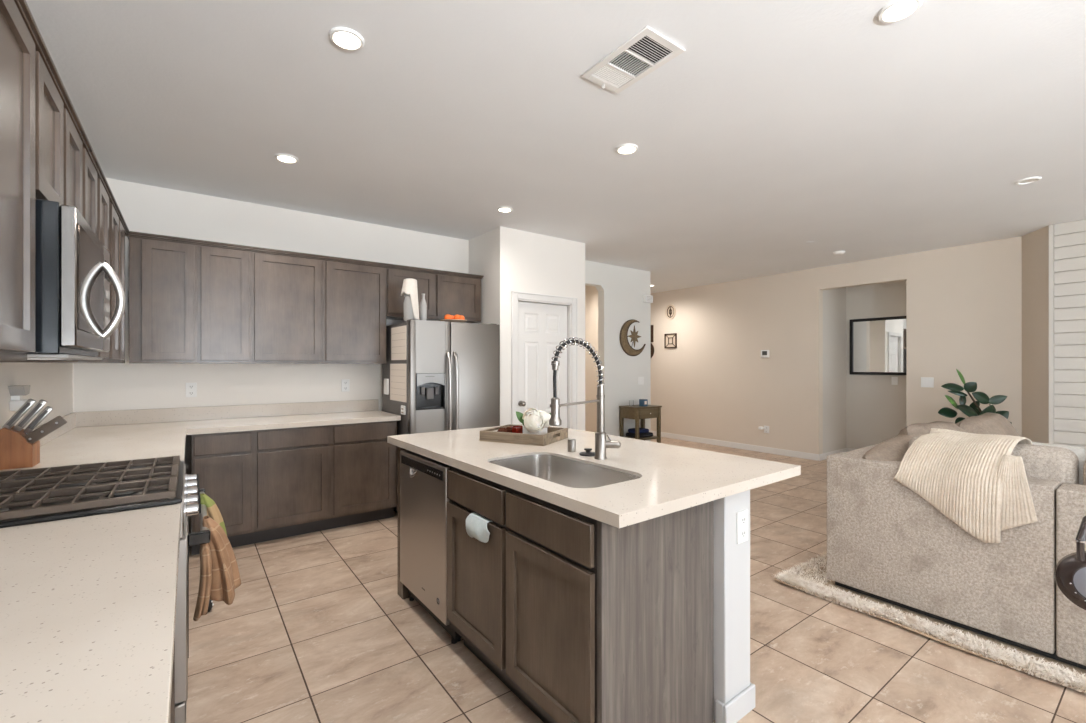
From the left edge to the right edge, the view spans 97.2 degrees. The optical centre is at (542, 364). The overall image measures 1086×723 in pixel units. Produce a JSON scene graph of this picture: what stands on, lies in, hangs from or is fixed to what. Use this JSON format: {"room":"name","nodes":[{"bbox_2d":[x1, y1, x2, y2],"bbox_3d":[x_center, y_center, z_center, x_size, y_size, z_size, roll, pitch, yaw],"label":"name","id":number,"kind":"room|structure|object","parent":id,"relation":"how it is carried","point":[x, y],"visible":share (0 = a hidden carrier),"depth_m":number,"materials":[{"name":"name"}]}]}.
{"room":"kitchen","nodes":[
{"label":"kitchen","id":0,"kind":"room"},
{"bbox_2d":[0,362,72,428],"bbox_3d":[-0.557,-0.011,-0.482,0.120,2.743,9.885,0,0,-36],"label":"wall","id":1,"kind":"structure","parent":0,"point":[52,383],"depth_m":2.69,"materials":[{"name":"paint"}]},
{"bbox_2d":[0,0,34,360],"bbox_3d":[-1.260,-0.457,0.851,0.329,0.890,0.995,0,0,-36],"label":"upper cabinet","id":2,"kind":"object","parent":1,"relation":"attached to","point":[17,46],"visible":1,"depth_m":1.23,"materials":[{"name":"brown wood"}]},
{"bbox_2d":[14,0,129,235],"bbox_3d":[-1.995,-0.920,1.852,0.336,0.034,3.531,0,0,-36],"label":"crown molding","id":3,"kind":"structure","parent":2,"relation":"attached to","point":[22,6],"depth_m":1.61,"materials":[{"name":"brown wood"}]},
{"bbox_2d":[8,385,29,410],"bbox_3d":[-2.478,0.157,2.267,0.050,0.117,0.120,0,0,-36],"label":"electrical outlet","id":4,"kind":"object","parent":1,"relation":"attached to","point":[17,391],"visible":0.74,"depth_m":2.24,"materials":[{"name":"white plastic"}]},
{"bbox_2d":[0,147,108,362],"bbox_3d":[-2.229,-0.457,2.164,0.329,0.890,0.775,0,0,-36],"label":"upper cabinet","id":5,"kind":"object","parent":1,"relation":"attached to","point":[95,199],"visible":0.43,"depth_m":2.17,"materials":[{"name":"brown wood"}]},
{"bbox_2d":[35,51,81,214],"bbox_3d":[-1.777,-0.689,1.552,0.329,0.427,0.745,0,0,-36],"label":"upper cabinet","id":6,"kind":"object","parent":1,"relation":"attached to","point":[58,144],"visible":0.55,"depth_m":1.55,"materials":[{"name":"brown wood"}]},
{"bbox_2d":[27,199,125,359],"bbox_3d":[-1.722,-0.244,1.598,0.474,0.456,0.727,0,0,-36],"label":"microwave","id":7,"kind":"object","parent":6,"relation":"attached to","point":[74,273],"visible":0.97,"depth_m":1.40,"materials":[{"name":"silver metal"}]},
{"bbox_2d":[105,203,124,362],"bbox_3d":[-2.750,-0.457,2.871,0.329,0.890,0.980,0,0,-36],"label":"upper cabinet","id":8,"kind":"object","parent":1,"relation":"attached to","point":[116,229],"visible":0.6,"depth_m":2.85,"materials":[{"name":"brown wood"}]},
{"bbox_2d":[73,178,650,532],"bbox_3d":[-0.973,-0.011,5.277,6.288,2.743,0.120,0,0,-36],"label":"wall","id":9,"kind":"structure","parent":0,"point":[144,208],"depth_m":4.24,"materials":[{"name":"paint"}]},
{"bbox_2d":[129,237,197,363],"bbox_3d":[-2.843,-0.457,3.606,0.392,0.890,0.349,0,0,-36],"label":"upper cabinet","id":10,"kind":"object","parent":9,"relation":"attached to","point":[163,275],"visible":1,"depth_m":3.47,"materials":[{"name":"brown wood"}]},
{"bbox_2d":[186,383,196,396],"bbox_3d":[-2.818,0.200,3.837,0.072,0.116,0.009,0,0,-36],"label":"wall outlet","id":11,"kind":"object","parent":9,"relation":"attached to","point":[191,388],"visible":1,"depth_m":3.83,"materials":[{"name":"white plastic"}]},
{"bbox_2d":[34,399,377,445],"bbox_3d":[-1.890,0.392,3.252,2.167,0.108,2.053,0,0,-36],"label":"backsplash","id":12,"kind":"structure","parent":9,"relation":"attached to","point":[138,416],"depth_m":3.86,"materials":[{"name":"stone"}]},
{"bbox_2d":[197,245,251,363],"bbox_3d":[-2.544,-0.457,3.826,0.347,0.890,0.349,0,0,-36],"label":"upper cabinet","id":13,"kind":"object","parent":9,"relation":"attached to","point":[224,274],"visible":0.98,"depth_m":3.69,"materials":[{"name":"brown wood"}]},
{"bbox_2d":[251,252,322,363],"bbox_3d":[-2.192,-0.457,4.086,0.527,0.890,0.349,0,0,-36],"label":"upper cabinet","id":14,"kind":"object","parent":9,"relation":"attached to","point":[287,291],"visible":0.97,"depth_m":3.94,"materials":[{"name":"brown wood"}]},
{"bbox_2d":[342,379,349,391],"bbox_3d":[-1.869,0.194,4.536,0.072,0.116,0.009,0,0,-36],"label":"wall outlet","id":15,"kind":"object","parent":9,"relation":"attached to","point":[345,382],"visible":1,"depth_m":4.54,"materials":[{"name":"white plastic"}]},
{"bbox_2d":[323,260,385,363],"bbox_3d":[-1.762,-0.457,4.403,0.540,0.890,0.349,0,0,-36],"label":"upper cabinet","id":16,"kind":"object","parent":9,"relation":"attached to","point":[354,295],"visible":0.97,"depth_m":4.26,"materials":[{"name":"brown wood"}]},
{"bbox_2d":[386,268,480,322],"bbox_3d":[-1.143,-0.678,4.859,0.996,0.447,0.349,0,0,-36],"label":"upper cabinet","id":17,"kind":"object","parent":9,"relation":"attached to","point":[444,294],"visible":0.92,"depth_m":4.74,"materials":[{"name":"brown wood"}]},
{"bbox_2d":[127,231,483,278],"bbox_3d":[-1.867,-0.920,4.322,2.836,0.034,0.356,0,0,-36],"label":"crown molding","id":18,"kind":"structure","parent":17,"relation":"on","point":[132,233],"depth_m":3.94,"materials":[{"name":"brown wood"}]},
{"bbox_2d":[619,319,645,355],"bbox_3d":[1.286,-0.388,6.849,0.518,0.528,0.030,0,0,-36],"label":"wall art","id":19,"kind":"object","parent":9,"relation":"attached to","point":[624,343],"visible":1,"depth_m":6.79,"materials":[{"name":"brown wood"}]},
{"bbox_2d":[638,377,643,384],"bbox_3d":[1.426,0.228,6.966,0.125,0.112,0.008,0,0,-36],"label":"light switch","id":20,"kind":"object","parent":9,"relation":"attached to","point":[640,379],"visible":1,"depth_m":6.96,"materials":[{"name":"white plastic"}]},
{"bbox_2d":[643,295,652,302],"bbox_3d":[1.541,-0.967,7.021,0.163,0.110,0.056,0,0,-36],"label":"door chime","id":21,"kind":"object","parent":9,"relation":"attached to","point":[646,298],"visible":1,"depth_m":6.99,"materials":[{"name":"white plastic"}]},
{"bbox_2d":[469,226,584,430],"bbox_3d":[-0.208,-0.011,5.425,1.128,2.743,0.790,0,0,-36],"label":"wall","id":22,"kind":"structure","parent":0,"point":[508,259],"depth_m":5.01,"materials":[{"name":"paint"}]},
{"bbox_2d":[518,302,566,427],"bbox_3d":[0.005,0.347,5.124,0.682,2.009,0.110,0,0,-36],"label":"door","id":23,"kind":"structure","parent":22,"relation":"in","point":[541,327],"depth_m":5.12,"materials":[{"name":"paint"}]},
{"bbox_2d":[511,291,576,428],"bbox_3d":[0.001,0.306,5.135,0.864,2.107,0.126,0,0,-36],"label":"trim","id":24,"kind":"structure","parent":22,"relation":"attached to","point":[570,302],"depth_m":5.19,"materials":[{"name":"paint"}]},
{"bbox_2d":[26,0,1085,293],"bbox_3d":[2.303,-1.433,4.059,10.275,0.100,14.200,0,0,-36],"label":"ceiling","id":25,"kind":"structure","parent":0,"point":[779,126],"depth_m":2.62,"materials":[{"name":"paint"}]},
{"bbox_2d":[275,153,297,163],"bbox_3d":[-1.712,-1.377,3.198,0.140,0.011,0.140,0,0,-36],"label":"recessed light","id":26,"kind":"object","parent":25,"relation":"in","point":[286,158],"visible":1,"depth_m":3.19,"materials":[{"name":"white plastic"}]},
{"bbox_2d":[329,27,363,50],"bbox_3d":[-0.830,-1.377,2.028,0.140,0.011,0.140,0,0,-36],"label":"recessed light","id":27,"kind":"object","parent":25,"relation":"in","point":[345,38],"visible":1,"depth_m":2.02,"materials":[{"name":"white plastic"}]},
{"bbox_2d":[497,207,512,212],"bbox_3d":[-0.337,-1.377,4.249,0.140,0.011,0.140,0,0,-36],"label":"recessed light","id":28,"kind":"object","parent":25,"relation":"in","point":[500,209],"visible":1,"depth_m":4.25,"materials":[{"name":"white plastic"}]},
{"bbox_2d":[616,144,637,154],"bbox_3d":[0.536,-1.377,3.061,0.140,0.011,0.140,0,0,-36],"label":"recessed light","id":29,"kind":"object","parent":25,"relation":"in","point":[625,149],"visible":1,"depth_m":3.05,"materials":[{"name":"white plastic"}]},
{"bbox_2d":[581,26,684,92],"bbox_3d":[0.402,-1.369,2.188,0.248,0.028,0.410,0,0,-36],"label":"ceiling vent","id":30,"kind":"object","parent":25,"relation":"in","point":[648,49],"visible":1,"depth_m":2.17,"materials":[{"name":"metal"}]},
{"bbox_2d":[833,251,844,254],"bbox_3d":[3.623,-1.368,5.863,0.132,0.030,0.132,0,0,-36],"label":"smoke detector","id":31,"kind":"object","parent":25,"relation":"attached to","point":[835,252],"visible":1,"depth_m":5.83,"materials":[{"name":"white plastic"}]},
{"bbox_2d":[878,0,922,22],"bbox_3d":[1.384,-1.377,1.859,0.140,0.011,0.140,0,0,-36],"label":"recessed light","id":32,"kind":"object","parent":25,"relation":"in","point":[895,10],"visible":1,"depth_m":1.86,"materials":[{"name":"white plastic"}]},
{"bbox_2d":[1015,177,1041,184],"bbox_3d":[3.631,-1.377,3.584,0.140,0.011,0.140,0,0,-36],"label":"recessed light","id":33,"kind":"object","parent":25,"relation":"in","point":[1029,180],"visible":1,"depth_m":3.58,"materials":[{"name":"white plastic"}]},
{"bbox_2d":[585,285,597,431],"bbox_3d":[0.431,-0.011,8.571,0.120,2.743,3.515,0,0,-36],"label":"wall","id":34,"kind":"structure","parent":0,"point":[591,293],"depth_m":7.96,"materials":[{"name":"beige paint"}]},
{"bbox_2d":[186,437,1085,722],"bbox_3d":[2.303,1.390,4.059,10.275,0.060,14.200,0,0,-36],"label":"floor","id":35,"kind":"structure","parent":0,"point":[317,627],"depth_m":2.23,"materials":[{"name":"tile"}]},
{"bbox_2d":[0,456,209,722],"bbox_3d":[-1.628,0.882,1.687,0.730,0.956,0.772,0,0,-36],"label":"gas range","id":36,"kind":"object","parent":35,"relation":"on","point":[47,494],"visible":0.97,"depth_m":1.57,"materials":[{"name":"grey metal"}]},
{"bbox_2d":[0,461,183,527],"bbox_3d":[-1.651,0.454,1.670,0.635,0.043,0.772,0,0,-36],"label":"cooktop","id":37,"kind":"object","parent":36,"relation":"in","point":[178,498],"depth_m":1.54,"materials":[{"name":"black metal"}]},
{"bbox_2d":[200,493,226,534],"bbox_3d":[-1.382,0.653,2.011,0.098,0.234,0.168,0,0,-36],"label":"dish towel","id":38,"kind":"object","parent":36,"relation":"hanging from","point":[213,511],"visible":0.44,"depth_m":1.98,"materials":[{"name":"green fabric"}]},
{"bbox_2d":[193,516,240,620],"bbox_3d":[-1.164,0.701,1.730,0.126,0.309,0.266,0,0,-26],"label":"dish towel","id":39,"kind":"object","parent":36,"relation":"hanging from","point":[219,571],"visible":0.94,"depth_m":1.67,"materials":[{"name":"brown fabric"}]},
{"bbox_2d":[170,636,174,722],"bbox_3d":[-0.958,0.923,0.713,0.620,0.874,1.585,0,0,-36],"label":"base cabinet","id":40,"kind":"object","parent":35,"relation":"on","point":[172,708],"visible":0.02,"depth_m":1.47,"materials":[{"name":"black"}]},
{"bbox_2d":[0,504,180,722],"bbox_3d":[-0.959,0.466,0.713,0.653,0.039,1.585,0,0,-36],"label":"countertop","id":41,"kind":"structure","parent":40,"relation":"on","point":[88,603],"depth_m":0.85,"materials":[{"name":"stone"}]},
{"bbox_2d":[208,600,213,611],"bbox_3d":[-1.842,1.324,2.642,0.058,0.072,0.038,0,0,39],"label":"toy","id":42,"kind":"object","parent":35,"relation":"on","point":[211,604],"visible":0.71,"depth_m":2.63,"materials":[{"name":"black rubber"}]},
{"bbox_2d":[191,430,253,554],"bbox_3d":[-2.483,0.923,3.704,0.378,0.874,0.620,0,0,-36],"label":"base cabinet","id":43,"kind":"object","parent":35,"relation":"on","point":[223,462],"visible":0.69,"depth_m":3.48,"materials":[{"name":"black wood"}]},
{"bbox_2d":[253,425,330,543],"bbox_3d":[-2.115,0.923,3.976,0.538,0.874,0.620,0,0,-36],"label":"base cabinet","id":44,"kind":"object","parent":35,"relation":"on","point":[292,466],"visible":0.89,"depth_m":3.73,"materials":[{"name":"black wood"}]},
{"bbox_2d":[329,420,396,528],"bbox_3d":[-1.679,0.923,4.297,0.544,0.874,0.620,0,0,-36],"label":"base cabinet","id":45,"kind":"object","parent":35,"relation":"on","point":[363,463],"visible":0.8,"depth_m":4.05,"materials":[{"name":"black wood"}]},
{"bbox_2d":[398,447,408,598],"bbox_3d":[-0.603,0.916,2.988,0.592,0.887,0.084,0,0,-37],"label":"island end panel","id":46,"kind":"object","parent":35,"relation":"on","point":[403,593],"visible":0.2,"depth_m":2.81,"materials":[{"name":"wood"}]},
{"bbox_2d":[400,450,460,643],"bbox_3d":[-0.415,0.924,2.700,0.620,0.872,0.594,0,0,-37],"label":"dishwasher","id":47,"kind":"object","parent":35,"relation":"on","point":[423,480],"visible":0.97,"depth_m":2.49,"materials":[{"name":"silver metal"}]},
{"bbox_2d":[382,319,499,512],"bbox_3d":[-0.972,0.482,4.612,0.886,1.756,0.822,0,0,-36],"label":"refrigerator","id":48,"kind":"object","parent":35,"relation":"on","point":[453,368],"visible":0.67,"depth_m":4.31,"materials":[{"name":"grey metal"}]},
{"bbox_2d":[384,379,388,394],"bbox_3d":[-1.490,0.205,4.555,0.016,0.150,0.100,0,0,-36],"label":"clip","id":49,"kind":"object","parent":48,"relation":"attached to","point":[386,381],"visible":1,"depth_m":4.53,"materials":[{"name":"white plastic"}]},
{"bbox_2d":[390,364,405,401],"bbox_3d":[-1.308,0.157,4.319,0.003,0.337,0.415,0,0,-36],"label":"paper sheet","id":50,"kind":"object","parent":48,"relation":"attached to","point":[397,371],"visible":1,"depth_m":4.31,"materials":[{"name":"beige paper"}]},
{"bbox_2d":[391,325,405,359],"bbox_3d":[-1.299,-0.195,4.307,0.003,0.300,0.385,0,0,-36],"label":"paper sheet","id":51,"kind":"object","parent":48,"relation":"attached to","point":[398,334],"visible":1,"depth_m":4.31,"materials":[{"name":"beige paper"}]},
{"bbox_2d":[401,405,405,414],"bbox_3d":[-1.225,0.395,4.197,0.015,0.080,0.090,0,0,-36],"label":"timer","id":52,"kind":"object","parent":48,"relation":"attached to","point":[403,408],"visible":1,"depth_m":4.17,"materials":[{"name":"white plastic"}]},
{"bbox_2d":[403,293,414,321],"bbox_3d":[-1.190,-0.575,4.297,0.120,0.372,0.120,0,0,-36],"label":"glass dispenser","id":53,"kind":"object","parent":48,"relation":"on","point":[407,305],"visible":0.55,"depth_m":4.24,"materials":[{"name":"white"}]},
{"bbox_2d":[401,278,418,319],"bbox_3d":[-1.189,-0.584,4.295,0.160,0.383,0.157,0,0,-36],"label":"tea towel","id":54,"kind":"object","parent":53,"relation":"on","point":[409,286],"visible":0.96,"depth_m":4.25,"materials":[{"name":"white fabric"}]},
{"bbox_2d":[420,294,426,319],"bbox_3d":[-1.091,-0.519,4.364,0.062,0.260,0.062,0,0,-36],"label":"glass bottle","id":55,"kind":"object","parent":48,"relation":"on","point":[423,306],"visible":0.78,"depth_m":4.34,"materials":[{"name":"white"}]},
{"bbox_2d":[440,319,466,322],"bbox_3d":[-0.835,-0.403,4.478,0.250,0.028,0.250,0,0,-36],"label":"shallow dish","id":56,"kind":"object","parent":48,"relation":"on","point":[446,320],"visible":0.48,"depth_m":4.39,"materials":[{"name":"beige"}]},
{"bbox_2d":[447,466,713,722],"bbox_3d":[0.098,0.916,2.051,0.619,0.888,1.033,0,0,-37],"label":"base cabinet","id":57,"kind":"object","parent":35,"relation":"on","point":[584,619],"visible":0.88,"depth_m":1.68,"materials":[{"name":"brown wood"}]},
{"bbox_2d":[466,512,491,542],"bbox_3d":[-0.269,0.692,2.017,0.054,0.100,0.212,0,0,-37],"label":"dishcloth","id":58,"kind":"object","parent":57,"relation":"hanging from","point":[476,524],"visible":1,"depth_m":2.00,"materials":[{"name":"white fabric"}]},
{"bbox_2d":[387,424,800,527],"bbox_3d":[0.080,0.452,2.483,1.114,0.039,1.924,0,0,-37],"label":"countertop","id":59,"kind":"structure","parent":57,"relation":"on","point":[674,478],"depth_m":1.98,"materials":[{"name":"stone"}]},
{"bbox_2d":[479,424,567,445],"bbox_3d":[-0.106,0.403,2.786,0.405,0.058,0.335,0,0,26],"label":"serving tray","id":60,"kind":"object","parent":59,"relation":"on","point":[554,434],"visible":0.85,"depth_m":2.66,"materials":[{"name":"brown wood"}]},
{"bbox_2d":[511,426,522,432],"bbox_3d":[-0.146,0.392,2.828,0.084,0.058,0.080,0,0,-36],"label":"votive candle","id":61,"kind":"object","parent":60,"relation":"on","point":[514,429],"visible":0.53,"depth_m":2.79,"materials":[{"name":"red glass"}]},
{"bbox_2d":[516,408,550,434],"bbox_3d":[-0.043,0.332,2.725,0.197,0.177,0.202,0,0,26],"label":"flower pot","id":62,"kind":"object","parent":60,"relation":"on","point":[534,421],"visible":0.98,"depth_m":2.67,"materials":[{"name":"white"}]},
{"bbox_2d":[489,454,640,487],"bbox_3d":[0.068,0.560,2.028,0.368,0.234,0.684,0,0,-37],"label":"sink","id":63,"kind":"object","parent":59,"relation":"in","point":[552,468],"visible":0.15,"depth_m":2.26,"materials":[{"name":"silver metal"}]},
{"bbox_2d":[568,439,575,451],"bbox_3d":[0.143,0.401,2.392,0.041,0.061,0.041,0,0,-37],"label":"air gap cap","id":64,"kind":"object","parent":59,"relation":"on","point":[571,442],"visible":1,"depth_m":2.38,"materials":[{"name":"silver metal"}]},
{"bbox_2d":[549,337,620,459],"bbox_3d":[0.190,0.154,2.127,0.370,0.555,0.096,0,0,-37],"label":"faucet","id":65,"kind":"object","parent":59,"relation":"on","point":[601,444],"visible":1,"depth_m":2.18,"materials":[{"name":"silver metal"}]},
{"bbox_2d":[579,448,594,455],"bbox_3d":[0.217,0.416,2.301,0.086,0.031,0.086,0,0,-37],"label":"stopper","id":66,"kind":"object","parent":59,"relation":"on","point":[587,453],"visible":0.94,"depth_m":2.28,"materials":[{"name":"black rubber"}]},
{"bbox_2d":[619,405,661,442],"bbox_3d":[1.367,0.965,6.680,0.504,0.790,0.359,0,0,-36],"label":"console table","id":67,"kind":"object","parent":35,"relation":"on","point":[636,412],"visible":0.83,"depth_m":6.59,"materials":[{"name":"green paint"}]},
{"bbox_2d":[626,432,652,437],"bbox_3d":[1.350,0.973,6.704,0.330,0.056,0.230,0,0,-36],"label":"folded throw","id":68,"kind":"object","parent":67,"relation":"on","point":[649,434],"visible":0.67,"depth_m":6.62,"materials":[{"name":"black fabric"}]},
{"bbox_2d":[628,428,648,433],"bbox_3d":[1.335,0.917,6.699,0.240,0.054,0.200,0,0,-36],"label":"folded throw","id":69,"kind":"object","parent":68,"relation":"on","point":[631,430],"visible":0.65,"depth_m":6.64,"materials":[{"name":"blue fabric"}]},
{"bbox_2d":[624,436,657,439],"bbox_3d":[1.359,1.014,6.692,0.460,0.023,0.310,0,0,-36],"label":"shelf","id":70,"kind":"object","parent":67,"relation":"attached to","point":[652,437],"depth_m":6.62,"materials":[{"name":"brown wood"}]},
{"bbox_2d":[639,399,647,406],"bbox_3d":[1.388,0.521,6.615,0.085,0.098,0.088,0,0,-36],"label":"candle jar","id":71,"kind":"object","parent":67,"relation":"on","point":[642,402],"visible":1,"depth_m":6.59,"materials":[{"name":"blue glass"}]},
{"bbox_2d":[771,551,1085,693],"bbox_3d":[3.457,1.330,2.579,2.860,0.046,3.123,0,0,-36],"label":"area rug","id":72,"kind":"object","parent":35,"relation":"on","point":[810,577],"visible":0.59,"depth_m":2.41,"materials":[{"name":"beige carpet"}]},
{"bbox_2d":[827,412,1085,669],"bbox_3d":[3.377,0.860,2.658,2.382,0.952,2.374,0,0,-36],"label":"sectional sofa","id":73,"kind":"object","parent":72,"relation":"on","point":[887,543],"visible":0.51,"depth_m":2.43,"materials":[{"name":"fabric"}]},
{"bbox_2d":[862,434,912,460],"bbox_3d":[2.188,0.625,2.930,0.686,0.367,0.312,0,0,-36],"label":"cushion","id":74,"kind":"object","parent":73,"relation":"on","point":[895,448],"depth_m":2.81,"materials":[{"name":"fabric"}]},
{"bbox_2d":[899,421,966,436],"bbox_3d":[2.692,0.651,3.227,0.932,0.535,0.386,0,0,-36],"label":"cushion","id":75,"kind":"object","parent":73,"relation":"on","point":[912,430],"depth_m":3.09,"materials":[{"name":"fabric"}]},
{"bbox_2d":[894,428,1037,542],"bbox_3d":[2.245,0.609,2.529,0.516,0.502,0.548,0,0,-40],"label":"throw blanket","id":76,"kind":"object","parent":73,"relation":"on","point":[975,481],"visible":0.98,"depth_m":2.36,"materials":[{"name":"beige fabric"}]},
{"bbox_2d":[956,412,1019,435],"bbox_3d":[3.463,0.677,3.697,1.009,0.564,0.403,0,0,-36],"label":"cushion","id":77,"kind":"object","parent":73,"relation":"on","point":[986,423],"depth_m":3.55,"materials":[{"name":"fabric"}]},
{"bbox_2d":[908,435,1078,484],"bbox_3d":[2.360,0.651,2.553,0.195,0.493,0.660,0,0,-36],"label":"cushion","id":78,"kind":"object","parent":73,"relation":"on","point":[1060,464],"depth_m":2.31,"materials":[{"name":"fabric"}]},
{"bbox_2d":[1032,442,1085,484],"bbox_3d":[2.592,0.615,2.551,0.190,0.426,0.439,0,0,-36],"label":"throw pillow","id":79,"kind":"object","parent":73,"relation":"on","point":[1080,452],"visible":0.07,"depth_m":2.37,"materials":[{"name":"white fabric"}]},
{"bbox_2d":[1083,460,1085,484],"bbox_3d":[2.771,0.655,1.996,0.195,0.486,0.685,0,0,-36],"label":"cushion","id":80,"kind":"object","parent":73,"relation":"on","point":[1084,466],"depth_m":2.23,"materials":[{"name":"fabric"}]},
{"bbox_2d":[938,369,1011,423],"bbox_3d":[4.543,0.699,5.076,0.926,1.320,0.356,0,0,-5],"label":"rubber plant","id":81,"kind":"object","parent":35,"relation":"on","point":[973,409],"visible":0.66,"depth_m":4.98,"materials":[{"name":"green plant"}]},
{"bbox_2d":[1054,516,1085,609],"bbox_3d":[2.035,0.924,1.703,0.306,0.872,0.199,0,0,-8],"label":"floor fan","id":82,"kind":"object","parent":35,"relation":"on","point":[1070,571],"visible":1,"depth_m":1.71,"materials":[{"name":"black plastic"}]},
{"bbox_3d":[-2.313,0.923,2.550,0.620,0.874,1.420,0,0,-36],"label":"base cabinet","id":83,"kind":"object","parent":35,"relation":"on","visible":0},
{"bbox_2d":[0,410,400,470],"bbox_3d":[-1.890,0.466,3.252,2.167,0.039,2.053,0,0,-36],"label":"countertop","id":84,"kind":"structure","parent":83,"relation":"on","point":[109,443],"depth_m":3.07,"materials":[{"name":"stone"}]},
{"bbox_2d":[0,426,39,469],"bbox_3d":[-2.304,0.356,2.110,0.101,0.177,0.130,0,0,-36],"label":"knife block","id":85,"kind":"object","parent":84,"relation":"on","point":[16,452],"visible":0.77,"depth_m":2.06,"materials":[{"name":"brown wood"}]},
{"bbox_2d":[1,399,35,428],"bbox_3d":[-2.288,0.220,2.088,0.111,0.146,0.020,0,0,-34],"label":"knife","id":86,"kind":"object","parent":85,"relation":"in","point":[29,403],"visible":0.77,"depth_m":2.08,"materials":[{"name":"silver metal"}]},
{"bbox_2d":[13,399,46,430],"bbox_3d":[-2.268,0.227,2.115,0.112,0.148,0.020,0,0,-34],"label":"knife","id":87,"kind":"object","parent":85,"relation":"in","point":[28,417],"visible":0.84,"depth_m":2.11,"materials":[{"name":"silver metal"}]},
{"bbox_2d":[24,406,52,434],"bbox_3d":[-2.263,0.251,2.144,0.099,0.129,0.020,0,0,-34],"label":"knife","id":88,"kind":"object","parent":85,"relation":"in","point":[46,411],"visible":0.81,"depth_m":2.14,"materials":[{"name":"silver metal"}]},
{"bbox_2d":[24,416,66,443],"bbox_3d":[-2.214,0.290,2.128,0.144,0.124,0.021,0,0,-33],"label":"cleaver","id":89,"kind":"object","parent":85,"relation":"in","point":[52,425],"visible":0.93,"depth_m":2.12,"materials":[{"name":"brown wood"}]},
{"bbox_2d":[714,490,754,722],"bbox_3d":[0.204,0.916,2.571,0.208,0.888,1.844,0,0,-37],"label":"wall","id":90,"kind":"structure","parent":0,"point":[734,693],"depth_m":1.82,"materials":[{"name":"paint"}]},
{"bbox_2d":[737,509,747,543],"bbox_3d":[0.776,0.628,1.861,0.076,0.122,0.009,0,0,-36],"label":"wall outlet","id":91,"kind":"object","parent":90,"relation":"attached to","point":[742,516],"visible":1,"depth_m":1.85,"materials":[{"name":"white plastic"}]},
{"bbox_2d":[741,516,745,524],"bbox_3d":[0.778,0.602,1.859,0.034,0.030,0.002,0,0,-37],"label":"receptacle","id":92,"kind":"object","parent":91,"relation":"attached to","point":[743,518],"depth_m":1.86,"materials":[{"name":"white plastic"}]},
{"bbox_2d":[741,529,745,537],"bbox_3d":[0.778,0.654,1.859,0.034,0.030,0.002,0,0,-37],"label":"receptacle","id":93,"kind":"object","parent":91,"relation":"attached to","point":[743,531],"depth_m":1.86,"materials":[{"name":"white plastic"}]},
{"bbox_2d":[651,236,1021,453],"bbox_3d":[3.020,-0.011,8.121,0.120,2.743,7.310,0,0,-36],"label":"wall","id":94,"kind":"structure","parent":0,"point":[964,302],"depth_m":6.97,"materials":[{"name":"beige paint"}]},
{"bbox_2d":[651,343,653,357],"bbox_3d":[2.028,-0.280,9.347,0.020,0.350,0.350,0,0,-36],"label":"round plaque","id":95,"kind":"object","parent":94,"relation":"attached to","point":[652,346],"visible":0.18,"depth_m":9.23,"materials":[{"name":"brown metal"}]},
{"bbox_2d":[664,333,676,347],"bbox_3d":[2.367,-0.448,8.889,0.020,0.270,0.270,0,0,-36],"label":"square plaque","id":96,"kind":"object","parent":94,"relation":"attached to","point":[670,340],"visible":1,"depth_m":8.89,"materials":[{"name":"beige wood"}]},
{"bbox_2d":[665,304,675,318],"bbox_3d":[2.367,-0.985,8.889,0.018,0.276,0.230,0,0,-36],"label":"oval plaque","id":97,"kind":"object","parent":94,"relation":"attached to","point":[670,311],"visible":1,"depth_m":8.88,"materials":[{"name":"beige"}]},
{"bbox_2d":[651,431,818,460],"bbox_3d":[2.966,1.314,8.082,0.014,0.092,7.310,0,0,-36],"label":"baseboard","id":98,"kind":"structure","parent":94,"relation":"attached to","point":[804,455],"depth_m":7.70,"materials":[{"name":"paint"}]},
{"bbox_2d":[761,350,768,357],"bbox_3d":[3.442,-0.173,7.427,0.023,0.117,0.135,0,0,-36],"label":"thermostat","id":99,"kind":"object","parent":94,"relation":"attached to","point":[764,353],"visible":1,"depth_m":7.42,"materials":[{"name":"white plastic"}]},
{"bbox_2d":[921,377,933,387],"bbox_3d":[4.652,0.210,5.799,0.008,0.122,0.125,0,0,-36],"label":"light switch","id":100,"kind":"object","parent":94,"relation":"attached to","point":[925,381],"visible":1,"depth_m":5.79,"materials":[{"name":"white plastic"}]},
{"bbox_2d":[823,281,905,452],"bbox_3d":[5.102,-0.011,6.165,0.910,2.743,2.670,0,0,-36],"label":"wall","id":101,"kind":"structure","parent":0,"point":[860,411],"depth_m":7.07,"materials":[{"name":"paint"}]},
{"bbox_2d":[819,448,855,460],"bbox_3d":[5.005,1.314,6.094,0.910,0.092,2.430,0,0,-36],"label":"baseboard","id":102,"kind":"structure","parent":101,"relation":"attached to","point":[823,456],"depth_m":7.03,"materials":[{"name":"paint"}]},
{"bbox_2d":[850,316,905,374],"bbox_3d":[4.947,-0.273,6.914,0.030,0.834,0.930,0,0,-36],"label":"wall mirror","id":103,"kind":"object","parent":101,"relation":"attached to","point":[877,345],"visible":0.63,"depth_m":6.99,"materials":[{"name":"black mirror"}]},
{"bbox_2d":[891,377,897,384],"bbox_3d":[5.018,0.225,6.836,0.008,0.116,0.075,0,0,-36],"label":"light switch","id":104,"kind":"object","parent":101,"relation":"attached to","point":[894,380],"visible":1,"depth_m":6.83,"materials":[{"name":"white plastic"}]},
{"bbox_2d":[1022,226,1055,443],"bbox_3d":[5.142,-0.011,4.965,0.450,2.743,0.290,0,0,-36],"label":"wall","id":105,"kind":"structure","parent":0,"point":[1034,244],"depth_m":4.95,"materials":[{"name":"beige paint"}]},
{"bbox_2d":[1048,219,1085,448],"bbox_3d":[5.732,-0.011,3.757,0.034,2.742,2.446,0,0,-36],"label":"wall","id":106,"kind":"structure","parent":0,"point":[1066,241],"depth_m":4.64,"materials":[{"name":"paint"}]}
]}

